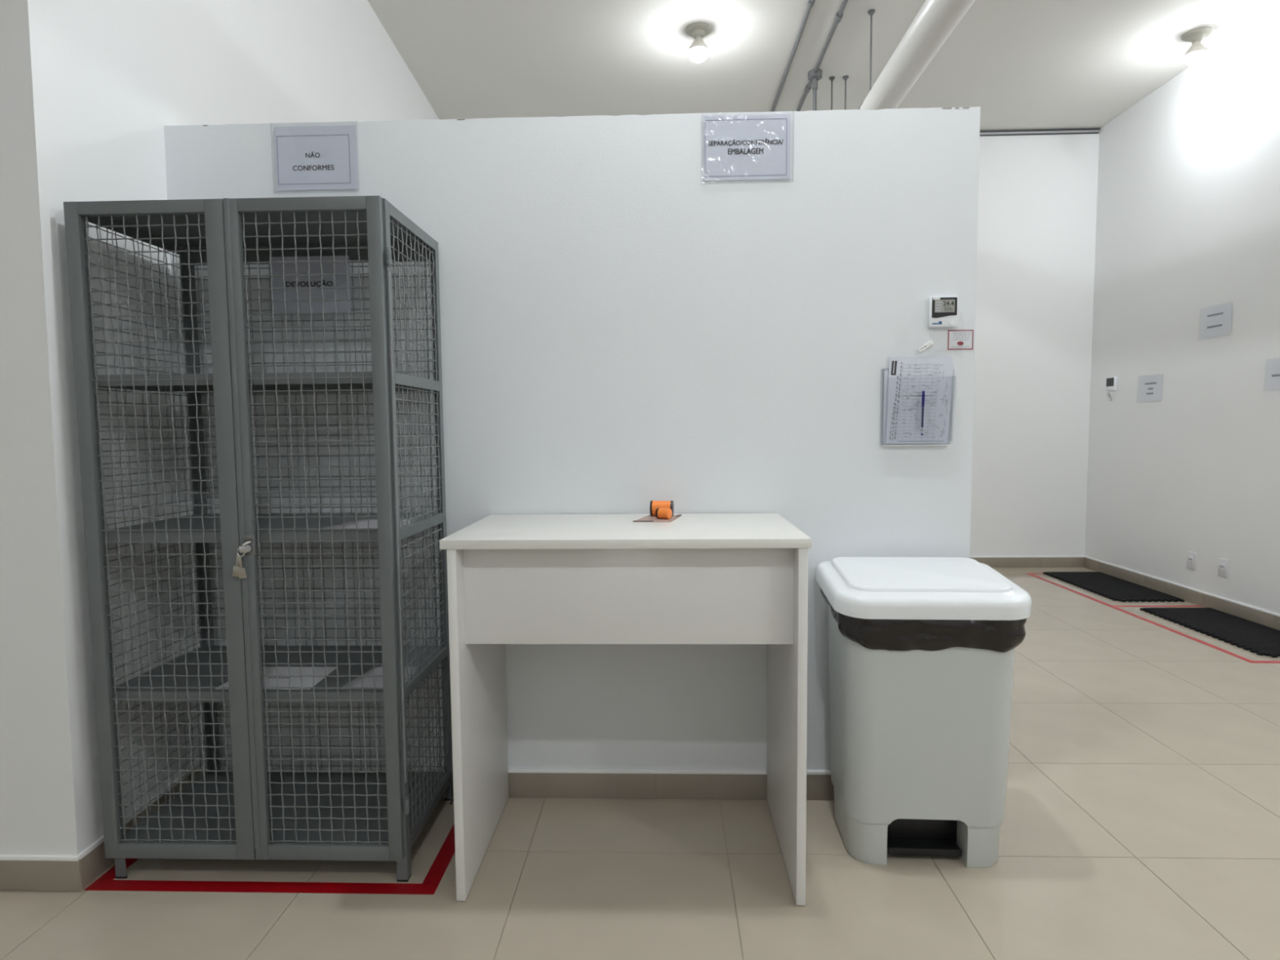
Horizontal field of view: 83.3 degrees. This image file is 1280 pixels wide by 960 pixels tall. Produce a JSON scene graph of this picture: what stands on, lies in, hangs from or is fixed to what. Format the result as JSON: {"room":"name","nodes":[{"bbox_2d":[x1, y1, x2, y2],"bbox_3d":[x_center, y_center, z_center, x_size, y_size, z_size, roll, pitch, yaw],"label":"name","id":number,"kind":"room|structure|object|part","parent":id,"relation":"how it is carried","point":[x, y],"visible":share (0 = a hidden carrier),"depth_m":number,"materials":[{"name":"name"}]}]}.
{"room":"workspace","nodes":[
{"label":"workspace","id":0,"kind":"room"},
{"bbox_2d":[0,0,439,855],"bbox_3d":[-2.877,-0.908,4.228,2.802,3.809,4.628,0,4,2],"label":"wall","id":1,"kind":"structure","parent":0,"point":[90,90],"depth_m":2.04,"materials":[{"name":"white paint"}]},
{"bbox_2d":[0,854,82,891],"bbox_3d":[-3.247,1.107,2.058,3.378,0.103,0.010,0,4,2],"label":"baseboard","id":2,"kind":"structure","parent":1,"relation":"attached to","point":[28,873],"depth_m":2.00,"materials":[{"name":"tile"}]},
{"bbox_2d":[77,767,194,889],"bbox_3d":[-1.565,1.077,2.267,0.012,0.103,0.521,-1,4,-1],"label":"baseboard","id":3,"kind":"structure","parent":1,"relation":"attached to","point":[94,863],"depth_m":2.09,"materials":[{"name":"tile"}]},
{"bbox_2d":[164,106,980,799],"bbox_3d":[-0.246,-0.042,2.455,2.685,2.286,0.100,0,4,2],"label":"wall","id":4,"kind":"structure","parent":0,"point":[624,329],"depth_m":2.38,"materials":[{"name":"white paint"}]},
{"bbox_2d":[274,124,358,191],"bbox_3d":[-1.067,-1.059,2.364,0.288,0.226,0.004,0,4,2],"label":"paper sign","id":5,"kind":"object","parent":4,"relation":"attached to","point":[314,157],"visible":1,"depth_m":2.37,"materials":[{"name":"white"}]},
{"bbox_2d":[701,111,794,181],"bbox_3d":[0.346,-1.071,2.316,0.295,0.224,0.010,0,4,2],"label":"paper sign","id":6,"kind":"object","parent":4,"relation":"attached to","point":[751,146],"visible":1,"depth_m":2.32,"materials":[{"name":"white paper"}]},
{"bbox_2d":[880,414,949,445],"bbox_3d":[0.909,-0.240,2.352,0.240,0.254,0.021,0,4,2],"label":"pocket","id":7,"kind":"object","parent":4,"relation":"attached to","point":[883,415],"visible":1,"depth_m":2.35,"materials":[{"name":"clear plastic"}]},
{"bbox_2d":[883,370,946,444],"bbox_3d":[0.904,-0.239,2.359,0.210,0.242,0.001,0,4,2],"label":"printed form","id":8,"kind":"object","parent":7,"relation":"in","point":[886,372],"visible":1,"depth_m":2.36,"materials":[{"name":"paper"}]},
{"bbox_2d":[885,355,953,444],"bbox_3d":[0.914,-0.261,2.352,0.214,0.282,0.001,0,4,2],"label":"printed form","id":9,"kind":"object","parent":7,"relation":"in","point":[908,376],"visible":1,"depth_m":2.35,"materials":[{"name":"paper"}]},
{"bbox_2d":[920,391,924,435],"bbox_3d":[0.919,-0.217,2.337,0.009,0.144,0.011,1,4,2],"label":"ballpoint pen","id":10,"kind":"object","parent":7,"relation":"attached to","point":[923,392],"visible":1,"depth_m":2.33,"materials":[{"name":"blue plastic"}]},
{"bbox_2d":[917,340,933,351],"bbox_3d":[0.929,-0.435,2.340,0.055,0.039,0.016,0,4,2],"label":"wall hook","id":11,"kind":"object","parent":4,"relation":"attached to","point":[929,344],"visible":1,"depth_m":2.34,"materials":[{"name":"white plastic"}]},
{"bbox_2d":[928,296,958,327],"bbox_3d":[0.981,-0.543,2.327,0.090,0.097,0.023,0,4,2],"label":"thermometer","id":12,"kind":"object","parent":4,"relation":"attached to","point":[942,310],"visible":1,"depth_m":2.32,"materials":[{"name":"white plastic"}]},
{"bbox_2d":[947,329,973,350],"bbox_3d":[1.043,-0.457,2.343,0.082,0.064,0.001,0,4,2],"label":"sticker","id":13,"kind":"object","parent":4,"relation":"attached to","point":[957,339],"visible":1,"depth_m":2.34,"materials":[{"name":"white paper"}]},
{"bbox_2d":[0,567,1279,959],"bbox_3d":[-0.252,1.190,1.950,8.371,0.100,9.499,0,4,2],"label":"floor","id":14,"kind":"structure","parent":0,"point":[1141,821],"depth_m":2.06,"materials":[{"name":"tile"}]},
{"bbox_2d":[63,195,453,881],"bbox_3d":[-1.080,0.184,2.188,0.871,1.888,0.491,0,4,2],"label":"tall cabinet","id":15,"kind":"object","parent":14,"relation":"on","point":[249,811],"visible":1,"depth_m":2.01,"materials":[{"name":"grey metal"}]},
{"bbox_3d":[-1.496,0.198,2.011,0.030,1.880,0.030,0,4,2],"label":"corner post","id":16,"kind":"part","parent":15,"relation":"part of","materials":[{"name":"grey metal"}]},
{"bbox_3d":[-1.511,-0.737,2.156,0.003,0.030,0.389,0,4,2],"label":"rail","id":17,"kind":"part","parent":15,"relation":"part of","materials":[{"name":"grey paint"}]},
{"bbox_3d":[-1.507,-0.287,2.188,0.003,0.031,0.389,0,4,2],"label":"rail","id":18,"kind":"part","parent":15,"relation":"part of","materials":[{"name":"grey metal"}]},
{"bbox_3d":[-1.499,0.595,2.251,0.003,0.030,0.389,0,4,2],"label":"rail","id":19,"kind":"part","parent":15,"relation":"part of","materials":[{"name":"grey metal"}]},
{"bbox_3d":[-1.307,0.164,1.976,0.431,1.814,0.020,0,4,2],"label":"door","id":20,"kind":"part","parent":15,"relation":"part of","materials":[{"name":"grey paint"}]},
{"bbox_3d":[-1.312,0.160,1.979,0.350,1.745,0.006,0,4,2],"label":"door","id":21,"kind":"part","parent":15,"relation":"part of","materials":[{"name":"grey metal"}]},
{"bbox_3d":[-1.495,1.034,2.282,0.003,0.030,0.389,0,4,2],"label":"rail","id":22,"kind":"part","parent":15,"relation":"part of","materials":[{"name":"grey metal"}]},
{"bbox_3d":[-1.482,0.168,2.431,0.030,1.880,0.030,0,4,2],"label":"corner post","id":23,"kind":"part","parent":15,"relation":"part of","materials":[{"name":"grey metal"}]},
{"bbox_2d":[232,546,247,578],"bbox_3d":[-1.084,0.223,1.948,0.044,0.089,0.005,0,4,2],"label":"padlock","id":24,"kind":"object","parent":15,"relation":"hanging from","point":[237,571],"visible":1,"depth_m":1.95,"materials":[{"name":"silver metal"}]},
{"bbox_3d":[-1.059,0.176,1.954,0.024,0.056,0.009,0,4,2],"label":"lock plate","id":25,"kind":"part","parent":15,"relation":"part of","materials":[{"name":"metal"}]},
{"bbox_3d":[-1.090,-0.728,2.143,0.840,0.062,0.451,0,4,2],"label":"panel","id":26,"kind":"part","parent":15,"relation":"part of","materials":[{"name":"grey paint"}]},
{"bbox_2d":[97,371,431,394],"bbox_3d":[-1.086,-0.290,2.168,0.838,0.031,0.431,0,4,2],"label":"shelf","id":27,"kind":"object","parent":15,"relation":"attached to","point":[287,380],"depth_m":1.96,"materials":[{"name":"grey metal"}]},
{"bbox_2d":[105,512,442,542],"bbox_3d":[-1.082,0.142,2.199,0.838,0.030,0.431,0,4,2],"label":"shelf","id":28,"kind":"object","parent":15,"relation":"attached to","point":[313,532],"depth_m":2.00,"materials":[{"name":"grey metal"}]},
{"bbox_2d":[215,666,336,688],"bbox_3d":[-1.064,0.584,2.128,0.272,0.001,0.190,0,4,2],"label":"sheet","id":29,"kind":"object","parent":15,"relation":"on","point":[282,682],"visible":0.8,"depth_m":2.13,"materials":[{"name":"grey paper"}]},
{"bbox_2d":[115,645,445,702],"bbox_3d":[-1.078,0.593,2.231,0.838,0.030,0.431,0,4,2],"label":"shelf","id":30,"kind":"object","parent":15,"relation":"attached to","point":[180,693],"depth_m":2.13,"materials":[{"name":"grey metal"}]},
{"bbox_2d":[124,771,449,842],"bbox_3d":[-1.074,1.032,2.262,0.838,0.030,0.431,0,4,2],"label":"shelf","id":31,"kind":"object","parent":15,"relation":"attached to","point":[423,817],"depth_m":2.22,"materials":[{"name":"grey metal"}]},
{"bbox_2d":[271,255,351,315],"bbox_3d":[-1.078,-0.642,2.357,0.282,0.201,0.004,0,4,2],"label":"paper sign","id":32,"kind":"object","parent":15,"relation":"attached to","point":[314,267],"visible":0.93,"depth_m":2.36,"materials":[{"name":"grey paper"}]},
{"bbox_3d":[-0.881,0.157,1.965,0.352,1.745,0.006,0,4,2],"label":"door","id":33,"kind":"part","parent":15,"relation":"part of","materials":[{"name":"grey metal"}]},
{"bbox_3d":[-0.880,0.161,1.962,0.416,1.814,0.020,0,4,2],"label":"door","id":34,"kind":"part","parent":15,"relation":"part of","materials":[{"name":"grey paint"}]},
{"bbox_2d":[324,519,414,528],"bbox_3d":[-0.784,0.129,2.111,0.220,0.001,0.215,0,4,2],"label":"sheet","id":35,"kind":"object","parent":15,"relation":"on","point":[362,523],"visible":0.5,"depth_m":2.10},
{"bbox_2d":[338,666,418,688],"bbox_3d":[-0.759,0.582,2.122,0.177,0.001,0.195,0,4,2],"label":"sheet","id":36,"kind":"object","parent":15,"relation":"on","point":[368,682],"visible":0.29,"depth_m":2.10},
{"bbox_3d":[-0.680,0.193,1.984,0.030,1.880,0.030,0,4,2],"label":"corner post","id":37,"kind":"part","parent":15,"relation":"part of","materials":[{"name":"grey metal"}]},
{"bbox_3d":[-0.663,0.144,1.965,0.008,1.410,0.008,0,4,2],"label":"hinge rod","id":38,"kind":"part","parent":15,"relation":"part of","materials":[{"name":"grey metal"}]},
{"bbox_3d":[-0.668,-0.743,2.128,0.003,0.030,0.389,0,4,2],"label":"rail","id":39,"kind":"part","parent":15,"relation":"part of","materials":[{"name":"grey metal"}]},
{"bbox_3d":[-0.664,-0.293,2.160,0.003,0.031,0.389,0,4,2],"label":"rail","id":40,"kind":"part","parent":15,"relation":"part of","materials":[{"name":"grey metal"}]},
{"bbox_3d":[-0.660,0.139,2.191,0.003,0.030,0.389,0,4,2],"label":"rail","id":41,"kind":"part","parent":15,"relation":"part of","materials":[{"name":"grey metal"}]},
{"bbox_3d":[-0.656,0.589,2.223,0.003,0.030,0.389,0,4,2],"label":"rail","id":42,"kind":"part","parent":15,"relation":"part of","materials":[{"name":"grey metal"}]},
{"bbox_3d":[-0.652,1.028,2.254,0.003,0.030,0.389,0,4,2],"label":"rail","id":43,"kind":"part","parent":15,"relation":"part of","materials":[{"name":"grey metal"}]},
{"bbox_3d":[-0.667,0.163,2.404,0.030,1.880,0.030,0,4,2],"label":"corner post","id":44,"kind":"part","parent":15,"relation":"part of","materials":[{"name":"grey metal"}]},
{"bbox_2d":[84,822,455,894],"bbox_3d":[-1.052,1.125,2.252,0.988,0.001,0.517,0,4,2],"label":"tape","id":45,"kind":"object","parent":14,"relation":"on","point":[106,882],"visible":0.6,"depth_m":2.02,"materials":[{"name":"red plastic"}]},
{"bbox_2d":[439,513,812,905],"bbox_3d":[-0.028,0.626,2.168,0.962,0.988,0.556,0,4,2],"label":"work table","id":46,"kind":"object","parent":14,"relation":"on","point":[691,578],"visible":0.99,"depth_m":1.94,"materials":[{"name":"white laminate"}]},
{"bbox_3d":[-0.479,0.640,2.184,0.025,0.960,0.548,0,4,2],"label":"panel","id":47,"kind":"part","parent":46,"relation":"part of","materials":[{"name":"white laminate"}]},
{"bbox_2d":[632,514,681,522],"bbox_3d":[0.058,0.107,2.273,0.113,0.030,0.191,1,4,15],"label":"card","id":48,"kind":"object","parent":46,"relation":"on","point":[648,518],"visible":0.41,"depth_m":2.24,"materials":[{"name":"grey paper"}]},
{"bbox_2d":[649,500,673,515],"bbox_3d":[0.071,0.091,2.322,0.072,0.050,0.050,0,4,9],"label":"roll","id":49,"kind":"object","parent":48,"relation":"on","point":[654,504],"visible":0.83,"depth_m":2.30,"materials":[{"name":"orange plastic"}]},
{"bbox_2d":[655,507,671,519],"bbox_3d":[0.075,0.104,2.250,0.042,0.034,0.034,2,5,31],"label":"roll","id":50,"kind":"object","parent":48,"relation":"on","point":[660,513],"visible":1,"depth_m":2.24,"materials":[{"name":"orange plastic"}]},
{"bbox_3d":[0.433,0.634,2.154,0.025,0.960,0.548,0,4,2],"label":"panel","id":51,"kind":"part","parent":46,"relation":"part of","materials":[{"name":"white laminate"}]},
{"bbox_2d":[816,556,1031,867],"bbox_3d":[0.841,0.686,2.206,0.547,0.849,0.428,0,4,4],"label":"pedal bin","id":52,"kind":"object","parent":14,"relation":"on","point":[922,649],"visible":1,"depth_m":2.04,"materials":[{"name":"grey plastic"}]},
{"bbox_3d":[0.838,0.316,2.175,0.547,0.107,0.412,0,4,4],"label":"lid","id":53,"kind":"part","parent":52,"relation":"part of","materials":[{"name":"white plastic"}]},
{"bbox_2d":[1043,571,1184,601],"bbox_3d":[3.686,0.831,5.672,0.481,0.014,1.026,0,4,2],"label":"rubber mat","id":54,"kind":"object","parent":14,"relation":"on","point":[1115,588],"visible":1,"depth_m":5.58,"materials":[{"name":"black rubber"}]},
{"bbox_2d":[1026,573,1279,662],"bbox_3d":[3.604,0.887,5.009,0.627,0.001,2.388,0,4,2],"label":"tape","id":55,"kind":"object","parent":14,"relation":"on","point":[1030,574],"visible":0.89,"depth_m":4.65,"materials":[{"name":"red plastic"}]},
{"bbox_2d":[1139,607,1279,657],"bbox_3d":[3.656,0.920,4.426,0.476,0.014,1.046,0,4,2],"label":"rubber mat","id":56,"kind":"object","parent":14,"relation":"on","point":[1260,639],"visible":1,"depth_m":4.46,"materials":[{"name":"black rubber"}]},
{"bbox_2d":[367,0,1279,130],"bbox_3d":[-0.287,-2.720,1.673,8.371,0.120,9.499,0,4,2],"label":"ceiling","id":57,"kind":"structure","parent":0,"point":[1027,64],"depth_m":4.88,"materials":[{"name":"paint"}]},
{"bbox_2d":[685,22,711,62],"bbox_3d":[0.373,-2.775,4.596,0.164,0.196,0.164,0,4,2],"label":"bulb","id":58,"kind":"object","parent":57,"relation":"attached to","point":[698,51],"visible":1,"depth_m":4.56,"materials":[{"name":"white glass"}]},
{"bbox_3d":[0.373,-2.851,4.591,0.164,0.044,0.164,0,4,2],"label":"ceiling plate","id":59,"kind":"part","parent":58,"relation":"part of","materials":[{"name":"grey plastic"}]},
{"bbox_2d":[770,0,815,111],"bbox_3d":[0.976,-2.730,2.735,0.038,0.038,7.099,0,4,2],"label":"conduit","id":60,"kind":"object","parent":57,"relation":"attached to","point":[811,2],"visible":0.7,"depth_m":4.81,"materials":[{"name":"metal"}]},
{"bbox_2d":[796,0,848,111],"bbox_3d":[1.180,-2.097,2.773,0.100,1.313,7.099,0,4,2],"label":"conduit","id":61,"kind":"object","parent":57,"relation":"attached to","point":[815,75],"visible":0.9,"depth_m":5.11,"materials":[{"name":"metal"}]},
{"bbox_2d":[828,75,835,110],"bbox_3d":[1.399,-2.661,5.254,0.044,0.534,0.044,0,4,2],"label":"rod","id":62,"kind":"object","parent":57,"relation":"hanging from","point":[831,78],"visible":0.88,"depth_m":5.24,"materials":[{"name":"metal"}]},
{"bbox_2d":[842,75,848,109],"bbox_3d":[1.495,-2.672,5.244,0.044,0.513,0.044,0,4,2],"label":"rod","id":63,"kind":"object","parent":57,"relation":"hanging from","point":[845,77],"visible":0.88,"depth_m":5.23,"materials":[{"name":"metal"}]},
{"bbox_2d":[867,8,875,91],"bbox_3d":[1.419,-2.613,4.422,0.044,0.513,0.044,0,4,2],"label":"rod","id":64,"kind":"object","parent":57,"relation":"hanging from","point":[872,11],"visible":0.94,"depth_m":4.41,"materials":[{"name":"metal"}]},
{"bbox_2d":[858,0,975,110],"bbox_3d":[1.357,-2.070,1.762,0.196,0.196,9.090,0,4,2],"label":"pipe","id":65,"kind":"object","parent":64,"relation":"hanging from","point":[935,20],"visible":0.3,"depth_m":3.58,"materials":[{"name":"white paint"}]},
{"bbox_2d":[1181,26,1213,66],"bbox_3d":[3.630,-2.812,4.697,0.164,0.196,0.164,0,4,2],"label":"bulb","id":66,"kind":"object","parent":57,"relation":"attached to","point":[1197,52],"visible":1,"depth_m":4.67,"materials":[{"name":"white glass"}]},
{"bbox_2d":[1191,38,1200,44],"bbox_3d":[3.629,-2.857,4.694,0.048,0.016,0.048,0,4,2],"label":"socket","id":67,"kind":"object","parent":66,"relation":"attached to","point":[1194,41],"depth_m":4.67,"materials":[{"name":"grey plastic"}]},
{"bbox_3d":[3.629,-2.887,4.692,0.164,0.044,0.164,0,4,2],"label":"ceiling plate","id":68,"kind":"part","parent":66,"relation":"part of","materials":[{"name":"grey plastic"}]},
{"bbox_2d":[969,132,1099,555],"bbox_3d":[-0.068,-1.094,6.496,8.271,3.809,0.100,0,4,2],"label":"wall","id":69,"kind":"structure","parent":0,"point":[1037,196],"depth_m":6.33,"materials":[{"name":"white paint"}]},
{"bbox_2d":[969,555,1084,567],"bbox_3d":[2.458,0.741,6.490,3.046,0.103,0.010,0,4,2],"label":"baseboard","id":70,"kind":"structure","parent":69,"relation":"attached to","point":[991,561],"depth_m":6.45,"materials":[{"name":"tile"}]},
{"bbox_2d":[979,128,1100,136],"bbox_3d":[2.422,-2.984,6.220,3.042,0.040,0.019,0,4,2],"label":"trim","id":71,"kind":"structure","parent":69,"relation":"attached to","point":[1082,131],"depth_m":6.18,"materials":[{"name":"silver metal"}]},
{"bbox_2d":[1084,4,1279,614],"bbox_3d":[3.862,-0.785,1.627,0.100,3.809,9.399,0,4,2],"label":"wall","id":72,"kind":"structure","parent":0,"point":[1188,211],"depth_m":5.11,"materials":[{"name":"white paint"}]},
{"bbox_2d":[1106,376,1117,391],"bbox_3d":[3.944,-0.803,6.018,0.022,0.112,0.118,0,4,2],"label":"thermometer","id":73,"kind":"object","parent":72,"relation":"attached to","point":[1111,382],"visible":1,"depth_m":6.00,"materials":[{"name":"white plastic"}]},
{"bbox_2d":[1138,374,1163,401],"bbox_3d":[3.932,-0.705,5.554,0.014,0.214,0.287,0,4,2],"label":"paper sign","id":74,"kind":"object","parent":72,"relation":"attached to","point":[1150,387],"visible":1,"depth_m":5.55,"materials":[{"name":"white paper"}]},
{"bbox_2d":[1084,555,1279,630],"bbox_3d":[3.861,0.983,2.902,0.010,0.103,7.090,0,4,2],"label":"baseboard","id":75,"kind":"structure","parent":72,"relation":"attached to","point":[1268,619],"depth_m":5.14,"materials":[{"name":"tile"}]},
{"bbox_2d":[1186,551,1196,570],"bbox_3d":[3.930,0.575,5.131,0.012,0.124,0.082,0,4,2],"label":"wall outlet","id":76,"kind":"object","parent":72,"relation":"attached to","point":[1191,557],"visible":1,"depth_m":5.12,"materials":[{"name":"white plastic"}]},
{"bbox_2d":[1200,302,1232,338],"bbox_3d":[3.908,-1.076,4.892,0.014,0.222,0.291,0,4,2],"label":"paper sign","id":77,"kind":"object","parent":72,"relation":"attached to","point":[1216,321],"visible":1,"depth_m":4.88,"materials":[{"name":"white paper"}]},
{"bbox_2d":[1217,557,1228,577],"bbox_3d":[3.921,0.593,4.841,0.012,0.124,0.082,0,4,2],"label":"wall outlet","id":78,"kind":"object","parent":72,"relation":"attached to","point":[1223,564],"visible":1,"depth_m":4.83,"materials":[{"name":"white plastic"}]},
{"bbox_2d":[1266,358,1279,390],"bbox_3d":[3.893,-0.642,4.346,0.013,0.204,0.292,0,4,2],"label":"paper sign","id":79,"kind":"object","parent":72,"relation":"attached to","point":[1273,382],"visible":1,"depth_m":4.43,"materials":[{"name":"white paper"}]}
]}

